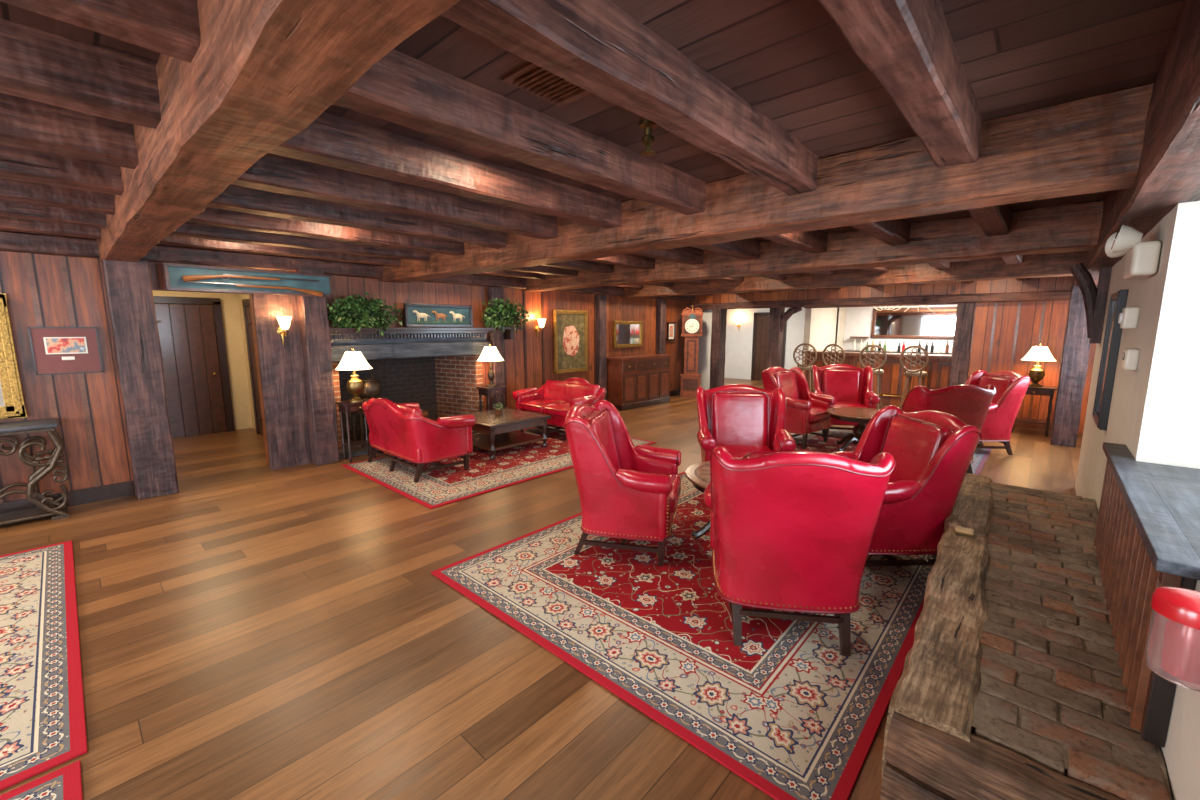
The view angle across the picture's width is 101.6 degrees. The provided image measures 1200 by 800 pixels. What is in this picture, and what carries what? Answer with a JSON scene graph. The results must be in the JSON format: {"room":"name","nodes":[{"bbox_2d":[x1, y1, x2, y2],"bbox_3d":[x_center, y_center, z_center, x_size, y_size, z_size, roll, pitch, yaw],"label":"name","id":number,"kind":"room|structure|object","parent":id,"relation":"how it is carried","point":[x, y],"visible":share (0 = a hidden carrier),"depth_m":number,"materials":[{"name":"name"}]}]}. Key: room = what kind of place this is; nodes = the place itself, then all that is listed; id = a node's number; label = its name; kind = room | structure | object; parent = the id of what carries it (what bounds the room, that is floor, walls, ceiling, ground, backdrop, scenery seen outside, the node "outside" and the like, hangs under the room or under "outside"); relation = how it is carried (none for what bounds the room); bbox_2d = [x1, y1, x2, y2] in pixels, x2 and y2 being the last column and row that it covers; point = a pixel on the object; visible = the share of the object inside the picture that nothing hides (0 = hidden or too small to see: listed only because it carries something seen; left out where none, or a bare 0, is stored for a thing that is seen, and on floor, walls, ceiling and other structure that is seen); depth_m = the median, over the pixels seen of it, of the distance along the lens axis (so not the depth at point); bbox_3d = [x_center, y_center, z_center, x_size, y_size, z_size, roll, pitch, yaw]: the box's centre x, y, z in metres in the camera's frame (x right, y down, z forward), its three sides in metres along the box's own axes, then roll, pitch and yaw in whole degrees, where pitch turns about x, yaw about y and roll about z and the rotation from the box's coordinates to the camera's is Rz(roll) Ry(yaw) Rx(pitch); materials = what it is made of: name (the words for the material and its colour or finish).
{"room":"hotel lounge","nodes":[
{"label":"hotel lounge","id":0,"kind":"room"},
{"bbox_2d":[152,290,251,429],"bbox_3d":[-6.501,-0.717,7.241,0.200,2.580,2.400,8,11,42],"label":"wall","id":1,"kind":"structure","parent":0,"point":[230,308],"depth_m":7.82,"materials":[{"name":"yellow paint"}]},
{"bbox_2d":[153,296,234,438],"bbox_3d":[-6.235,-0.483,7.332,0.110,2.090,1.060,8,11,42],"label":"door","id":2,"kind":"structure","parent":1,"relation":"in","point":[191,337],"depth_m":7.42,"materials":[{"name":"brown wood"}]},
{"bbox_2d":[238,294,255,428],"bbox_3d":[-4.668,-0.685,7.029,2.800,2.580,0.150,8,11,42],"label":"wall","id":3,"kind":"structure","parent":0,"point":[241,296],"depth_m":7.85,"materials":[{"name":"yellow paint"}]},
{"bbox_2d":[242,298,263,435],"bbox_3d":[-5.018,-0.448,7.202,1.000,2.060,0.110,8,11,42],"label":"door","id":4,"kind":"structure","parent":3,"relation":"in","point":[246,302],"depth_m":7.41,"materials":[{"name":"brown wood"}]},
{"bbox_2d":[0,234,690,502],"bbox_3d":[-2.587,-0.692,7.075,0.218,2.580,14.220,8,11,42],"label":"wall","id":5,"kind":"structure","parent":0,"point":[41,290],"depth_m":4.68,"materials":[{"name":"brown wood"}]},
{"bbox_2d":[0,293,27,418],"bbox_3d":[-5.265,-0.328,3.892,0.045,1.058,0.808,8,11,42],"label":"gilt mirror","id":6,"kind":"object","parent":5,"relation":"attached to","point":[12,404],"visible":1,"depth_m":4.15,"materials":[{"name":"gold glass"}]},
{"bbox_2d":[27,327,102,374],"bbox_3d":[-4.830,-0.449,4.431,0.028,0.422,0.422,8,11,42],"label":"framed photo","id":7,"kind":"object","parent":5,"relation":"attached to","point":[55,350],"visible":1,"depth_m":4.42,"materials":[{"name":"brown wood"}]},
{"bbox_2d":[0,389,680,513],"bbox_3d":[-2.522,0.527,7.170,0.030,0.140,14.180,8,11,42],"label":"baseboard","id":8,"kind":"structure","parent":5,"relation":"attached to","point":[122,489],"depth_m":4.62,"materials":[{"name":"brown wood"}]},
{"bbox_2d":[0,231,695,300],"bbox_3d":[-2.497,-1.735,6.822,0.153,0.173,14.206,8,11,42],"label":"ceiling beam","id":9,"kind":"structure","parent":5,"relation":"attached to","point":[9,241],"depth_m":5.25,"materials":[{"name":"brown wood"}]},
{"bbox_2d":[494,327,522,339],"bbox_3d":[-1.507,-1.074,7.870,0.240,0.200,0.480,8,11,42],"label":"wall shelf","id":10,"kind":"object","parent":5,"relation":"attached to","point":[509,332],"visible":0.86,"depth_m":7.88,"materials":[{"name":"brown wood"}]},
{"bbox_2d":[481,298,528,332],"bbox_3d":[-1.497,-1.343,7.750,0.351,0.572,0.954,8,11,42],"label":"arrangement","id":11,"kind":"object","parent":10,"relation":"on","point":[504,316],"visible":0.97,"depth_m":7.65,"materials":[{"name":"green plant"}]},
{"bbox_2d":[553,309,587,373],"bbox_3d":[-0.529,-1.086,9.101,0.045,1.158,0.868,8,11,42],"label":"floral painting","id":12,"kind":"object","parent":5,"relation":"attached to","point":[570,327],"visible":1,"depth_m":9.09,"materials":[{"name":"fabric"}]},
{"bbox_2d":[613,321,642,347],"bbox_3d":[0.601,-1.388,10.312,0.045,0.558,0.958,8,11,42],"label":"gilt mirror","id":13,"kind":"object","parent":5,"relation":"attached to","point":[625,333],"visible":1,"depth_m":10.30,"materials":[{"name":"gold glass"}]},
{"bbox_2d":[0,378,1082,799],"bbox_3d":[1.510,0.656,7.184,13.200,0.120,20.000,8,11,42],"label":"floor","id":14,"kind":"structure","parent":0,"point":[250,630],"depth_m":2.51,"materials":[{"name":"brown wood"}]},
{"bbox_2d":[0,418,68,525],"bbox_3d":[-5.094,0.647,3.991,0.360,0.842,1.024,8,11,42],"label":"console table","id":15,"kind":"object","parent":14,"relation":"on","point":[57,510],"visible":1,"depth_m":4.18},
{"bbox_2d":[0,760,82,799],"bbox_3d":[-1.990,1.598,0.416,1.980,0.012,2.180,8,11,42],"label":"rug","id":16,"kind":"object","parent":14,"relation":"on","point":[65,783],"visible":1,"depth_m":1.76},
{"bbox_2d":[0,540,87,790],"bbox_3d":[-3.792,1.354,2.050,2.830,0.012,2.200,8,11,42],"label":"rug","id":17,"kind":"object","parent":14,"relation":"on","point":[43,725],"visible":1,"depth_m":2.38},
{"bbox_2d":[102,260,178,499],"bbox_3d":[-4.446,-0.181,4.748,0.298,2.271,0.319,8,11,42],"label":"timber post","id":18,"kind":"object","parent":14,"relation":"on","point":[142,386],"visible":0.99,"depth_m":4.65,"materials":[{"name":"brown wood"}]},
{"bbox_2d":[252,270,340,469],"bbox_3d":[-3.550,-0.349,5.742,0.276,2.314,0.698,8,11,42],"label":"timber post","id":19,"kind":"object","parent":14,"relation":"on","point":[298,395],"visible":0.98,"depth_m":5.75,"materials":[{"name":"brown wood"}]},
{"bbox_2d":[162,262,333,296],"bbox_3d":[-3.654,-1.264,5.223,0.070,0.266,1.503,8,11,42],"label":"display case","id":20,"kind":"object","parent":19,"relation":"attached to","point":[178,276],"visible":1,"depth_m":5.14,"materials":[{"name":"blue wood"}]},
{"bbox_2d":[336,398,375,462],"bbox_3d":[-3.034,0.379,6.129,0.287,0.740,0.380,8,11,42],"label":"side table","id":21,"kind":"object","parent":14,"relation":"on","point":[345,406],"visible":0.77,"depth_m":6.02,"materials":[{"name":"brown wood"}]},
{"bbox_2d":[335,348,372,401],"bbox_3d":[-3.015,-0.311,6.008,0.415,0.659,0.415,8,11,42],"label":"table lamp","id":22,"kind":"object","parent":21,"relation":"on","point":[354,360],"visible":1,"depth_m":5.94,"materials":[{"name":"fabric"}]},
{"bbox_2d":[329,328,494,458],"bbox_3d":[-2.913,-0.519,7.209,1.288,2.199,2.418,8,11,42],"label":"fireplace","id":23,"kind":"object","parent":14,"relation":"on","point":[439,370],"depth_m":7.46,"materials":[{"name":"brown brick"}]},
{"bbox_2d":[351,411,364,447],"bbox_3d":[-3.164,0.338,6.810,0.320,0.550,0.470,8,11,42],"label":"stand","id":24,"kind":"object","parent":23,"relation":"on","point":[360,413],"visible":0.27,"depth_m":6.59,"materials":[{"name":"metal"}]},
{"bbox_2d":[327,292,401,334],"bbox_3d":[-2.970,-1.081,6.154,0.338,0.552,0.999,8,11,42],"label":"arrangement","id":25,"kind":"object","parent":23,"relation":"on","point":[366,314],"visible":0.95,"depth_m":6.08,"materials":[{"name":"green plant"}]},
{"bbox_2d":[403,303,472,326],"bbox_3d":[-2.288,-1.208,7.010,0.054,0.324,1.054,8,11,42],"label":"horse painting","id":26,"kind":"object","parent":23,"relation":"attached to","point":[415,314],"visible":1,"depth_m":6.97,"materials":[{"name":"teal wood"}]},
{"bbox_2d":[476,385,506,410],"bbox_3d":[-1.675,0.158,7.607,0.307,0.740,0.360,8,11,42],"label":"side table","id":27,"kind":"object","parent":14,"relation":"on","point":[482,390],"visible":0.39,"depth_m":7.49,"materials":[{"name":"brown wood"}]},
{"bbox_2d":[477,344,503,386],"bbox_3d":[-1.678,-0.534,7.506,0.415,0.659,0.415,8,11,42],"label":"table lamp","id":28,"kind":"object","parent":27,"relation":"on","point":[488,354],"visible":1,"depth_m":7.39,"materials":[{"name":"fabric"}]},
{"bbox_2d":[487,287,504,409],"bbox_3d":[-1.662,-0.652,7.881,0.140,2.263,0.211,8,11,42],"label":"timber post","id":29,"kind":"object","parent":14,"relation":"on","point":[496,339],"visible":0.42,"depth_m":7.81,"materials":[{"name":"brown wood"}]},
{"bbox_2d":[342,426,655,508],"bbox_3d":[-1.145,0.698,6.448,2.100,0.012,3.500,8,11,42],"label":"rug","id":30,"kind":"object","parent":14,"relation":"on","point":[510,466],"visible":0.71,"depth_m":5.64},
{"bbox_2d":[362,398,475,482],"bbox_3d":[-2.189,0.361,5.764,1.440,0.855,0.789,8,11,42],"label":"loveseat","id":31,"kind":"object","parent":30,"relation":"on","point":[398,430],"visible":1,"depth_m":5.37,"materials":[{"name":"red leather"}]},
{"bbox_2d":[447,408,550,459],"bbox_3d":[-1.371,0.432,6.684,1.000,0.444,1.000,8,11,42],"label":"coffee table","id":32,"kind":"object","parent":30,"relation":"on","point":[497,431],"visible":0.72,"depth_m":6.48,"materials":[{"name":"brown wood"}]},
{"bbox_2d":[512,377,605,436],"bbox_3d":[-0.592,0.102,7.500,1.440,0.855,0.789,8,11,42],"label":"loveseat","id":33,"kind":"object","parent":30,"relation":"on","point":[555,398],"visible":0.52,"depth_m":7.47,"materials":[{"name":"red leather"}]},
{"bbox_2d":[596,295,606,399],"bbox_3d":[0.022,-0.922,9.712,0.139,2.266,0.211,8,11,42],"label":"timber post","id":34,"kind":"object","parent":14,"relation":"on","point":[601,300],"visible":0.82,"depth_m":9.62,"materials":[{"name":"brown wood"}]},
{"bbox_2d":[606,354,671,410],"bbox_3d":[0.844,-0.416,10.371,0.479,1.040,1.710,8,11,42],"label":"sideboard","id":35,"kind":"object","parent":14,"relation":"on","point":[633,381],"visible":0.95,"depth_m":9.99,"materials":[{"name":"brown wood"}]},
{"bbox_2d":[656,300,665,353],"bbox_3d":[1.388,-1.145,11.197,0.142,2.261,0.210,8,11,42],"label":"timber post","id":36,"kind":"object","parent":14,"relation":"on","point":[661,304],"visible":0.55,"depth_m":11.06,"materials":[{"name":"brown wood"}]},
{"bbox_2d":[431,472,932,799],"bbox_3d":[1.112,1.083,3.869,2.570,0.012,3.880,8,11,42],"label":"rug","id":37,"kind":"object","parent":14,"relation":"on","point":[795,717],"visible":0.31,"depth_m":2.56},
{"bbox_2d":[563,400,681,566],"bbox_3d":[0.183,0.570,3.676,0.817,1.060,0.862,2,9,14],"label":"chair","id":38,"kind":"object","parent":37,"relation":"on","point":[626,491],"visible":1,"depth_m":3.35,"materials":[{"name":"red leather"}]},
{"bbox_2d":[685,461,710,538],"bbox_3d":[1.090,0.829,3.769,0.870,0.520,0.870,5,10,30],"label":"round table","id":39,"kind":"object","parent":37,"relation":"on","point":[698,474],"visible":0.14,"depth_m":3.78,"materials":[{"name":"brown wood"}]},
{"bbox_2d":[696,384,795,461],"bbox_3d":[1.359,0.416,4.705,0.862,1.060,0.817,1,9,7],"label":"chair","id":40,"kind":"object","parent":37,"relation":"on","point":[742,419],"visible":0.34,"depth_m":4.79,"materials":[{"name":"red leather"}]},
{"bbox_2d":[704,446,895,656],"bbox_3d":[1.026,0.711,2.727,0.862,1.060,0.817,1,9,9],"label":"chair","id":41,"kind":"object","parent":37,"relation":"on","point":[793,531],"visible":1,"depth_m":2.41,"materials":[{"name":"red leather"}]},
{"bbox_2d":[830,405,981,565],"bbox_3d":[1.988,0.606,3.434,0.817,1.060,0.862,0,8,-2],"label":"chair","id":42,"kind":"object","parent":37,"relation":"on","point":[932,451],"visible":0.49,"depth_m":3.11,"materials":[{"name":"red leather"}]},
{"bbox_2d":[679,305,702,396],"bbox_3d":[2.162,-1.151,11.569,0.500,2.160,0.294,2,9,10],"label":"grandfather clock","id":43,"kind":"object","parent":14,"relation":"on","point":[691,319],"visible":0.97,"depth_m":11.46,"materials":[{"name":"brown wood"}]},
{"bbox_2d":[709,308,726,388],"bbox_3d":[2.823,-1.129,11.699,0.250,2.087,0.312,8,11,42],"label":"timber post","id":44,"kind":"object","parent":14,"relation":"on","point":[719,316],"visible":0.88,"depth_m":11.58,"materials":[{"name":"brown wood"}]},
{"bbox_2d":[767,307,801,368],"bbox_3d":[3.997,-0.983,10.638,0.645,2.109,0.251,8,11,42],"label":"timber post","id":45,"kind":"object","parent":14,"relation":"on","point":[778,318],"visible":0.62,"depth_m":10.61,"materials":[{"name":"brown wood"}]},
{"bbox_2d":[793,343,816,391],"bbox_3d":[4.608,-0.625,10.958,0.504,1.306,0.454,6,10,34],"label":"bar stool","id":46,"kind":"object","parent":14,"relation":"on","point":[805,367],"visible":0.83,"depth_m":10.78,"materials":[{"name":"brown wood"}]},
{"bbox_2d":[859,345,886,408],"bbox_3d":[5.606,-0.491,10.060,0.504,1.306,0.454,6,11,37],"label":"bar stool","id":47,"kind":"object","parent":14,"relation":"on","point":[878,371],"visible":0.77,"depth_m":9.88,"materials":[{"name":"brown wood"}]},
{"bbox_2d":[802,350,951,404],"bbox_3d":[6.184,-0.495,10.832,3.210,1.080,0.740,8,11,42],"label":"bar counter","id":48,"kind":"object","parent":14,"relation":"on","point":[938,368],"depth_m":10.44,"materials":[{"name":"brown wood"}]},
{"bbox_2d":[844,336,952,354],"bbox_3d":[8.845,-1.038,12.377,4.900,1.699,0.540,8,11,42],"label":"bottles","id":49,"kind":"object","parent":48,"relation":"on","point":[854,343],"visible":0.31,"depth_m":13.03,"materials":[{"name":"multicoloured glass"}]},
{"bbox_2d":[790,429,991,475],"bbox_3d":[3.411,0.690,6.500,2.630,0.012,2.750,8,11,42],"label":"rug","id":50,"kind":"object","parent":14,"relation":"on","point":[815,443],"visible":0.25,"depth_m":6.77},
{"bbox_2d":[761,366,836,448],"bbox_3d":[2.808,0.072,7.010,0.862,1.060,0.817,-7,11,-38],"label":"chair","id":51,"kind":"object","parent":50,"relation":"on","point":[806,413],"visible":0.74,"depth_m":6.88,"materials":[{"name":"red leather"}]},
{"bbox_2d":[812,364,879,437],"bbox_3d":[3.705,0.004,7.466,0.862,1.060,0.817,2,9,14],"label":"chair","id":52,"kind":"object","parent":50,"relation":"on","point":[852,386],"visible":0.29,"depth_m":7.54,"materials":[{"name":"red leather"}]},
{"bbox_2d":[826,407,879,451],"bbox_3d":[3.473,0.420,6.505,0.870,0.520,0.870,1,9,8],"label":"round table","id":53,"kind":"object","parent":50,"relation":"on","point":[862,416],"visible":0.58,"depth_m":6.45,"materials":[{"name":"brown wood"}]},
{"bbox_2d":[901,384,995,474],"bbox_3d":[3.661,0.313,5.397,0.862,1.060,0.817,-1,9,-5],"label":"chair","id":54,"kind":"object","parent":50,"relation":"on","point":[971,404],"visible":0.2,"depth_m":5.00,"materials":[{"name":"red leather"}]},
{"bbox_2d":[965,370,1030,454],"bbox_3d":[5.026,0.144,6.524,0.817,1.060,0.862,1,9,4],"label":"chair","id":55,"kind":"object","parent":50,"relation":"on","point":[1011,387],"visible":0.41,"depth_m":6.19,"materials":[{"name":"red leather"}]},
{"bbox_2d":[899,345,928,408],"bbox_3d":[6.158,-0.417,9.562,0.454,1.306,0.504,-7,11,-41],"label":"bar stool","id":56,"kind":"object","parent":14,"relation":"on","point":[911,373],"visible":0.92,"depth_m":9.42,"materials":[{"name":"brown wood"}]},
{"bbox_2d":[949,303,974,385],"bbox_3d":[6.307,-0.661,8.561,0.251,2.082,0.211,8,11,42],"label":"timber post","id":57,"kind":"object","parent":14,"relation":"on","point":[965,312],"visible":0.65,"depth_m":8.44,"materials":[{"name":"brown wood"}]},
{"bbox_2d":[879,474,1172,799],"bbox_3d":[2.151,1.036,2.600,0.798,0.495,3.261,8,11,42],"label":"brick ledge","id":58,"kind":"object","parent":14,"relation":"on","point":[1010,687],"visible":0.91,"depth_m":1.69,"materials":[{"name":"brown brick"}]},
{"bbox_2d":[1011,386,1056,436],"bbox_3d":[6.736,0.155,7.628,0.500,0.740,0.407,8,11,42],"label":"side table","id":59,"kind":"object","parent":14,"relation":"on","point":[1044,390],"visible":0.65,"depth_m":7.43,"materials":[{"name":"brown wood"}]},
{"bbox_2d":[1021,344,1055,386],"bbox_3d":[6.738,-0.538,7.527,0.415,0.659,0.415,8,11,42],"label":"table lamp","id":60,"kind":"object","parent":59,"relation":"on","point":[1036,374],"visible":1,"depth_m":7.46,"materials":[{"name":"fabric"}]},
{"bbox_2d":[1051,286,1096,446],"bbox_3d":[6.580,-0.460,6.794,0.272,2.206,0.298,8,11,42],"label":"timber post","id":61,"kind":"object","parent":14,"relation":"on","point":[1076,350],"visible":0.88,"depth_m":6.71,"materials":[{"name":"brown wood"}]},
{"bbox_2d":[0,0,1188,241],"bbox_3d":[1.510,-2.014,6.786,13.200,0.120,20.000,8,11,42],"label":"ceiling","id":62,"kind":"structure","parent":0,"point":[791,61],"depth_m":1.73,"materials":[{"name":"brown wood"}]},
{"bbox_2d":[0,217,99,238],"bbox_3d":[-5.591,-1.268,2.733,0.167,0.211,3.958,8,11,42],"label":"joist","id":63,"kind":"object","parent":62,"relation":"attached to","point":[6,224],"depth_m":3.92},
{"bbox_2d":[0,201,106,227],"bbox_3d":[-5.067,-1.197,2.261,0.175,0.215,3.958,8,11,42],"label":"joist","id":64,"kind":"object","parent":62,"relation":"attached to","point":[14,210],"depth_m":3.47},
{"bbox_2d":[0,178,113,213],"bbox_3d":[-4.543,-1.128,1.788,0.171,0.220,3.957,8,11,42],"label":"joist","id":65,"kind":"object","parent":62,"relation":"attached to","point":[17,191],"depth_m":2.99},
{"bbox_2d":[0,145,124,194],"bbox_3d":[-4.015,-1.055,1.315,0.170,0.217,3.957,8,11,42],"label":"joist","id":66,"kind":"object","parent":62,"relation":"attached to","point":[16,163],"depth_m":2.55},
{"bbox_2d":[0,93,139,167],"bbox_3d":[-3.492,-0.984,0.841,0.168,0.212,3.953,8,11,42],"label":"joist","id":67,"kind":"object","parent":62,"relation":"attached to","point":[27,124],"depth_m":2.08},
{"bbox_2d":[0,17,160,127],"bbox_3d":[-2.964,-0.917,0.370,0.170,0.215,3.958,8,11,42],"label":"joist","id":68,"kind":"object","parent":62,"relation":"attached to","point":[39,65],"depth_m":1.61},
{"bbox_2d":[0,0,197,58],"bbox_3d":[-2.441,-0.846,-0.103,0.170,0.216,3.956,8,11,42],"label":"joist","id":69,"kind":"object","parent":62,"relation":"attached to","point":[167,26],"depth_m":1.23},
{"bbox_2d":[98,0,458,262],"bbox_3d":[-1.984,-1.114,2.280,7.322,0.357,0.260,8,11,42],"label":"beam","id":70,"kind":"structure","parent":62,"relation":"attached to","point":[254,70],"depth_m":1.30,"materials":[{"name":"brown wood"}]},
{"bbox_2d":[159,235,400,266],"bbox_3d":[-3.316,-1.635,5.205,0.168,0.209,2.399,8,11,42],"label":"joist","id":71,"kind":"object","parent":62,"relation":"attached to","point":[173,240],"depth_m":5.04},
{"bbox_2d":[171,223,429,260],"bbox_3d":[-2.793,-1.565,4.733,0.169,0.209,2.401,8,11,42],"label":"joist","id":72,"kind":"object","parent":62,"relation":"attached to","point":[186,229],"depth_m":4.56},
{"bbox_2d":[185,206,463,254],"bbox_3d":[-2.266,-1.494,4.259,0.173,0.209,2.392,8,11,42],"label":"joist","id":73,"kind":"object","parent":62,"relation":"attached to","point":[208,215],"depth_m":4.08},
{"bbox_2d":[206,186,505,247],"bbox_3d":[-1.742,-1.425,3.785,0.170,0.212,2.399,8,11,42],"label":"joist","id":74,"kind":"object","parent":62,"relation":"attached to","point":[241,199],"depth_m":3.59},
{"bbox_2d":[234,153,556,239],"bbox_3d":[-1.217,-1.356,3.316,0.167,0.211,2.401,8,11,42],"label":"joist","id":75,"kind":"object","parent":62,"relation":"attached to","point":[278,174],"depth_m":3.08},
{"bbox_2d":[270,111,622,228],"bbox_3d":[-0.691,-1.285,2.844,0.169,0.216,2.400,8,11,42],"label":"joist","id":76,"kind":"object","parent":62,"relation":"attached to","point":[321,139],"depth_m":2.55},
{"bbox_2d":[330,50,706,213],"bbox_3d":[-0.165,-1.212,2.370,0.170,0.216,2.399,8,11,42],"label":"joist","id":77,"kind":"object","parent":62,"relation":"attached to","point":[401,89],"depth_m":2.04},
{"bbox_2d":[512,265,577,276],"bbox_3d":[-1.095,-1.841,6.574,0.169,0.216,2.118,8,11,42],"label":"joist","id":78,"kind":"object","parent":62,"relation":"attached to","point":[545,270],"depth_m":6.90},
{"bbox_2d":[502,61,592,106],"bbox_3d":[-0.159,-1.205,1.852,0.300,0.024,0.300,8,11,42],"label":"ceiling vent","id":79,"kind":"object","parent":62,"relation":"in","point":[531,77],"visible":0.65,"depth_m":1.86,"materials":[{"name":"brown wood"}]},
{"bbox_2d":[541,260,613,272],"bbox_3d":[-0.569,-1.771,6.104,0.165,0.213,2.119,8,11,42],"label":"joist","id":80,"kind":"object","parent":62,"relation":"attached to","point":[582,265],"depth_m":6.43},
{"bbox_2d":[578,254,654,268],"bbox_3d":[-0.045,-1.700,5.633,0.168,0.212,2.116,8,11,42],"label":"joist","id":81,"kind":"object","parent":62,"relation":"attached to","point":[624,260],"depth_m":5.97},
{"bbox_2d":[442,0,818,195],"bbox_3d":[0.360,-1.143,1.897,0.169,0.213,2.392,8,11,42],"label":"joist","id":82,"kind":"object","parent":62,"relation":"attached to","point":[594,45],"depth_m":1.58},
{"bbox_2d":[630,247,703,264],"bbox_3d":[0.480,-1.630,5.158,0.166,0.213,2.116,8,11,42],"label":"joist","id":83,"kind":"object","parent":62,"relation":"attached to","point":[687,255],"depth_m":5.54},
{"bbox_2d":[691,239,759,259],"bbox_3d":[1.008,-1.559,4.687,0.167,0.218,2.118,8,11,42],"label":"joist","id":84,"kind":"object","parent":62,"relation":"attached to","point":[747,249],"depth_m":5.07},
{"bbox_2d":[380,83,1152,282],"bbox_3d":[-0.235,-1.403,4.231,6.949,0.368,0.324,8,11,42],"label":"beam","id":85,"kind":"structure","parent":62,"relation":"attached to","point":[1093,144],"depth_m":2.52,"materials":[{"name":"brown wood"}]},
{"bbox_2d":[764,229,827,253],"bbox_3d":[1.532,-1.489,4.214,0.171,0.212,2.117,8,11,42],"label":"joist","id":86,"kind":"object","parent":62,"relation":"attached to","point":[812,241],"depth_m":4.56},
{"bbox_2d":[522,200,1103,291],"bbox_3d":[1.358,-1.664,5.966,6.952,0.360,0.301,8,11,42],"label":"beam","id":87,"kind":"structure","parent":62,"relation":"attached to","point":[1068,228],"depth_m":4.52,"materials":[{"name":"brown wood"}]},
{"bbox_2d":[620,251,1087,297],"bbox_3d":[3.069,-1.943,7.825,6.949,0.361,0.303,8,11,42],"label":"beam","id":88,"kind":"structure","parent":62,"relation":"attached to","point":[1049,265],"depth_m":6.75,"materials":[{"name":"brown wood"}]},
{"bbox_2d":[850,219,910,245],"bbox_3d":[2.057,-1.418,3.744,0.173,0.211,2.113,8,11,42],"label":"joist","id":89,"kind":"object","parent":62,"relation":"attached to","point":[894,232],"depth_m":4.08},
{"bbox_2d":[823,0,981,168],"bbox_3d":[0.890,-1.071,1.425,0.172,0.214,2.393,8,11,42],"label":"joist","id":90,"kind":"object","parent":62,"relation":"attached to","point":[910,48],"depth_m":1.49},
{"bbox_2d":[966,204,1010,235],"bbox_3d":[2.580,-1.348,3.270,0.167,0.214,2.115,8,11,42],"label":"joist","id":91,"kind":"object","parent":62,"relation":"attached to","point":[992,220],"depth_m":3.53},
{"bbox_2d":[724,307,804,379],"bbox_3d":[4.884,-1.917,15.281,3.700,2.580,0.150,8,11,42],"label":"wall","id":92,"kind":"structure","parent":0,"point":[738,356],"depth_m":15.44,"materials":[{"name":"white paint"}]},
{"bbox_2d":[751,312,785,380],"bbox_3d":[5.126,-1.615,14.919,1.000,2.090,0.110,8,11,42],"label":"door","id":93,"kind":"structure","parent":92,"relation":"in","point":[761,319],"depth_m":15.06,"materials":[{"name":"brown wood"}]},
{"bbox_2d":[802,307,845,372],"bbox_3d":[6.050,-1.646,13.463,0.500,2.580,3.000,8,11,42],"label":"wall","id":94,"kind":"structure","parent":0,"point":[823,327],"depth_m":12.90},
{"bbox_2d":[691,276,1096,433],"bbox_3d":[4.996,-1.102,9.819,7.700,2.580,0.168,8,11,42],"label":"wall","id":95,"kind":"structure","parent":0,"point":[1003,333],"depth_m":8.14,"materials":[{"name":"brown wood"}]},
{"bbox_2d":[688,290,1070,309],"bbox_3d":[4.774,-1.933,9.700,6.966,0.151,0.172,8,11,42],"label":"trim","id":96,"kind":"structure","parent":95,"relation":"attached to","point":[1038,295],"depth_m":8.91,"materials":[{"name":"brown wood"}]},
{"bbox_2d":[843,305,956,352],"bbox_3d":[9.618,-1.446,12.124,6.600,2.580,0.200,8,11,42],"label":"wall","id":97,"kind":"structure","parent":0,"point":[858,321],"depth_m":13.77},
{"bbox_2d":[871,307,956,338],"bbox_3d":[8.354,-2.052,13.002,2.008,0.808,0.045,8,11,42],"label":"mirror","id":98,"kind":"object","parent":97,"relation":"attached to","point":[939,322],"visible":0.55,"depth_m":13.00,"materials":[{"name":"brown mirror"}]},
{"bbox_2d":[1075,203,1199,799],"bbox_3d":[1.593,0.236,0.859,0.540,2.580,10.550,8,11,42],"label":"wall","id":99,"kind":"structure","parent":0,"point":[1154,412],"depth_m":2.20,"materials":[{"name":"beige paint"}]},
{"bbox_2d":[1092,289,1128,430],"bbox_3d":[3.682,-0.296,3.540,0.045,0.958,0.628,8,11,42],"label":"framed print","id":100,"kind":"object","parent":99,"relation":"attached to","point":[1118,300],"visible":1,"depth_m":3.37,"materials":[{"name":"black glass"}]},
{"bbox_2d":[1118,307,1139,328],"bbox_3d":[2.998,-0.465,2.777,0.074,0.120,0.120,8,11,42],"label":"thermostat","id":101,"kind":"object","parent":99,"relation":"attached to","point":[1128,319],"visible":1,"depth_m":2.73,"materials":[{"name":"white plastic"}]},
{"bbox_2d":[1105,225,1160,279],"bbox_3d":[2.725,-0.758,2.517,0.179,0.256,0.356,8,11,42],"label":"emergency light","id":102,"kind":"object","parent":99,"relation":"attached to","point":[1142,258],"visible":1,"depth_m":2.40,"materials":[{"name":"beige plastic"}]},
{"bbox_2d":[1086,0,1199,272],"bbox_3d":[1.369,-0.873,0.897,0.280,0.422,10.564,8,11,42],"label":"beam","id":103,"kind":"structure","parent":99,"relation":"attached to","point":[1168,177],"depth_m":1.70,"materials":[{"name":"brown wood"}]},
{"bbox_2d":[1069,263,1110,343],"bbox_3d":[4.535,-0.908,4.578,0.276,0.744,0.140,8,11,42],"label":"knee brace","id":104,"kind":"object","parent":103,"relation":"attached to","point":[1094,298],"visible":0.95,"depth_m":4.50,"materials":[{"name":"brown wood"}]},
{"bbox_2d":[1094,442,1199,747],"bbox_3d":[2.044,0.678,1.535,0.565,0.565,2.630,8,11,42],"label":"counter","id":105,"kind":"object","parent":99,"relation":"attached to","point":[1147,538],"depth_m":1.65,"materials":[{"name":"brown wood"}]},
{"bbox_2d":[1146,587,1199,691],"bbox_3d":[1.285,0.517,1.062,0.131,0.191,0.129,8,11,42],"label":"dispenser","id":106,"kind":"object","parent":99,"relation":"attached to","point":[1173,639],"visible":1,"depth_m":1.05,"materials":[{"name":"red plastic"}]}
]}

